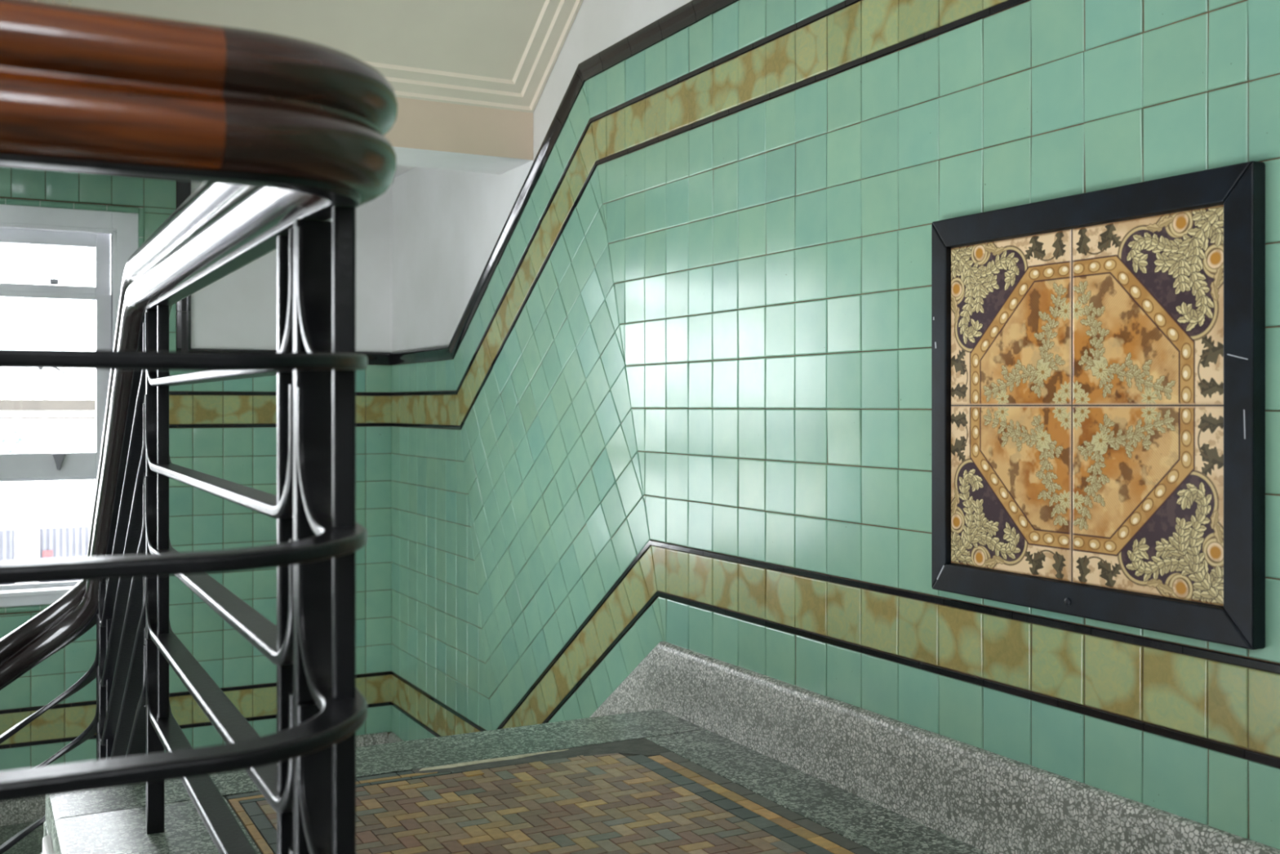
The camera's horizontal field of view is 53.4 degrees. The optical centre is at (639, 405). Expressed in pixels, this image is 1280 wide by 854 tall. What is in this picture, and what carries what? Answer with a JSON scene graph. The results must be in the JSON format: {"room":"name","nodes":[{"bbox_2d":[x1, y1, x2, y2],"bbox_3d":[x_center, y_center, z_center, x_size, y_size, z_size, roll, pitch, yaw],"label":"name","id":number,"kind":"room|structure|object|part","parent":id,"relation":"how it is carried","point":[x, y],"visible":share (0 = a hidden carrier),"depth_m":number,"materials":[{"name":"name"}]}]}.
{"room":"stairwell landing","nodes":[
{"label":"stairwell landing","id":0,"kind":"room"},
{"bbox_2d":[0,821,43,853],"bbox_3d":[-1.909,2.141,5.835,2.165,0.154,1.940,0,0,-28],"label":"floor","id":1,"kind":"structure","parent":0,"point":[32,843],"depth_m":6.05,"materials":[{"name":"green stone"}]},
{"bbox_2d":[40,820,48,853],"bbox_3d":[-1.060,1.702,4.478,1.923,0.996,1.277,0,0,-28],"label":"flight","id":2,"kind":"object","parent":1,"relation":"on","point":[45,829],"visible":0.09,"depth_m":3.64,"materials":[{"name":"grey stone"}]},
{"bbox_2d":[0,166,391,771],"bbox_3d":[-3.551,0.339,6.191,4.738,5.914,0.270,0,0,-28],"label":"wall","id":3,"kind":"structure","parent":0,"point":[224,429],"depth_m":6.77,"materials":[{"name":"green tile"}]},
{"bbox_2d":[0,204,138,607],"bbox_3d":[-3.501,0.001,6.145,2.011,1.985,0.182,0,0,-28],"label":"window","id":4,"kind":"structure","parent":3,"relation":"in","point":[114,236],"depth_m":6.46,"materials":[{"name":"paint"}]},
{"bbox_3d":[-3.490,0.957,6.125,2.011,0.072,0.136,0,0,-28],"label":"sill","id":5,"kind":"part","parent":4,"relation":"part of","materials":[{"name":"paint"}]},
{"bbox_3d":[-3.013,0.644,6.471,0.587,0.561,0.046,0,0,-28],"label":"sash","id":6,"kind":"part","parent":4,"relation":"part of","materials":[{"name":"paint"}]},
{"bbox_3d":[-3.013,-0.730,6.471,0.587,0.326,0.046,0,0,-28],"label":"sash","id":7,"kind":"part","parent":4,"relation":"part of","materials":[{"name":"paint"}]},
{"bbox_3d":[-2.998,-0.105,6.444,0.587,0.936,0.046,0,0,-28],"label":"sash","id":8,"kind":"part","parent":4,"relation":"part of","materials":[{"name":"paint"}]},
{"bbox_3d":[-3.504,0.001,6.163,1.993,1.985,0.148,0,0,-28],"label":"casing","id":9,"kind":"part","parent":4,"relation":"part of","materials":[{"name":"paint"}]},
{"bbox_2d":[0,731,387,826],"bbox_3d":[-3.436,1.958,6.105,4.550,0.231,0.043,0,0,-28],"label":"baseboard","id":10,"kind":"structure","parent":3,"relation":"attached to","point":[26,810],"depth_m":6.30,"materials":[{"name":"stone"}]},
{"bbox_2d":[31,0,582,178],"bbox_3d":[-1.368,-2.386,2.255,4.922,2.690,9.270,0,0,-28],"label":"ceiling","id":11,"kind":"structure","parent":0,"point":[468,78],"depth_m":5.04,"materials":[{"name":"beige paint"}]},
{"bbox_2d":[42,708,989,853],"bbox_3d":[-0.611,1.153,0.788,4.583,0.249,5.661,0,0,-28],"label":"floor","id":12,"kind":"structure","parent":0,"point":[607,784],"depth_m":3.31,"materials":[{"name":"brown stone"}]},
{"bbox_2d":[389,0,1279,849],"bbox_3d":[0.694,0.339,3.396,0.208,5.914,9.054,0,0,-28],"label":"wall","id":13,"kind":"structure","parent":0,"point":[662,372],"depth_m":3.76,"materials":[{"name":"green tile"}]},
{"bbox_2d":[387,640,1279,853],"bbox_3d":[0.656,1.542,3.254,0.045,1.463,8.836,0,0,-28],"label":"baseboard","id":14,"kind":"structure","parent":13,"relation":"attached to","point":[991,802],"depth_m":3.17,"materials":[{"name":"stone"}]},
{"bbox_2d":[931,160,1265,649],"bbox_3d":[0.931,0.000,2.724,0.042,0.896,0.879,0,0,-28],"label":"picture","id":15,"kind":"object","parent":13,"relation":"attached to","point":[1098,357],"visible":1,"depth_m":2.62,"materials":[{"name":"tile"}]},
{"bbox_3d":[-1.360,3.249,2.207,4.583,0.154,8.870,0,0,-28],"label":"floor","id":16,"kind":"structure","parent":0,"visible":0},
{"bbox_2d":[0,0,398,853],"bbox_3d":[-2.190,1.496,2.434,2.563,3.754,3.866,0,0,-28],"label":"balustrade","id":17,"kind":"object","parent":16,"relation":"on","point":[283,137],"visible":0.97,"depth_m":1.45,"materials":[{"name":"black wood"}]},
{"bbox_3d":[-1.890,1.213,4.456,0.025,0.969,0.023,0,0,-38],"label":"rod","id":18,"kind":"part","parent":17,"relation":"part of","materials":[{"name":"black paint"}]},
{"bbox_3d":[-1.814,1.171,4.319,0.046,1.094,0.028,0,0,-28],"label":"post","id":19,"kind":"part","parent":17,"relation":"part of","materials":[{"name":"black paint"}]},
{"bbox_3d":[-1.742,1.004,4.180,0.025,0.969,0.023,0,0,-28],"label":"rod","id":20,"kind":"part","parent":17,"relation":"part of","materials":[{"name":"black paint"}]},
{"bbox_3d":[-1.232,0.269,3.192,0.025,0.969,0.023,0,0,-28],"label":"rod","id":21,"kind":"part","parent":17,"relation":"part of","materials":[{"name":"black paint"}]},
{"bbox_3d":[-1.175,0.400,3.080,0.040,1.263,0.031,0,0,-28],"label":"post","id":22,"kind":"part","parent":17,"relation":"part of","materials":[{"name":"black metal"}]},
{"bbox_3d":[-1.103,0.253,2.941,0.025,0.969,0.023,0,0,-28],"label":"rod","id":23,"kind":"part","parent":17,"relation":"part of","materials":[{"name":"black paint"}]},
{"bbox_3d":[-0.482,0.400,1.738,0.025,1.263,0.023,0,0,-28],"label":"rod","id":24,"kind":"part","parent":17,"relation":"part of","materials":[{"name":"black paint"}]},
{"bbox_3d":[-0.410,0.400,1.598,0.046,1.263,0.028,0,0,-28],"label":"post","id":25,"kind":"part","parent":17,"relation":"part of","materials":[{"name":"metal"}]},
{"bbox_3d":[-0.340,0.403,1.458,0.025,1.258,0.023,0,0,-21],"label":"rod","id":26,"kind":"part","parent":17,"relation":"part of","materials":[{"name":"black paint"}]},
{"label":"outside","id":27,"kind":"structure","parent":0,"visible":0},
{"bbox_3d":[-1.854,5.159,13.405,27.720,0.154,10.904,0,0,-28],"label":"street","id":28,"kind":"object","parent":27,"visible":0},
{"bbox_2d":[0,415,26,494],"bbox_3d":[-7.151,2.549,13.627,1.048,5.065,0.908,0,0,-28],"label":"street tree","id":29,"kind":"object","parent":28,"relation":"on","point":[2,441],"visible":0.41,"depth_m":13.80,"materials":[{"name":"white plant"}]},
{"bbox_2d":[0,399,95,561],"bbox_3d":[-11.219,3.040,16.298,13.860,6.240,3.203,0,0,-28],"label":"building","id":30,"kind":"structure","parent":28,"relation":"on","point":[39,519],"depth_m":16.48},
{"bbox_3d":[-7.861,3.873,16.303,0.277,4.574,0.077,0,0,-28],"label":"door post","id":31,"kind":"part","parent":30,"relation":"part of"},
{"bbox_2d":[0,525,90,561],"bbox_3d":[-8.341,3.873,16.124,4.620,4.574,0.038,0,0,-28],"label":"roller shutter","id":32,"kind":"object","parent":30,"relation":"hanging from","point":[55,541],"depth_m":16.51,"materials":[{"name":"white"}]}
]}

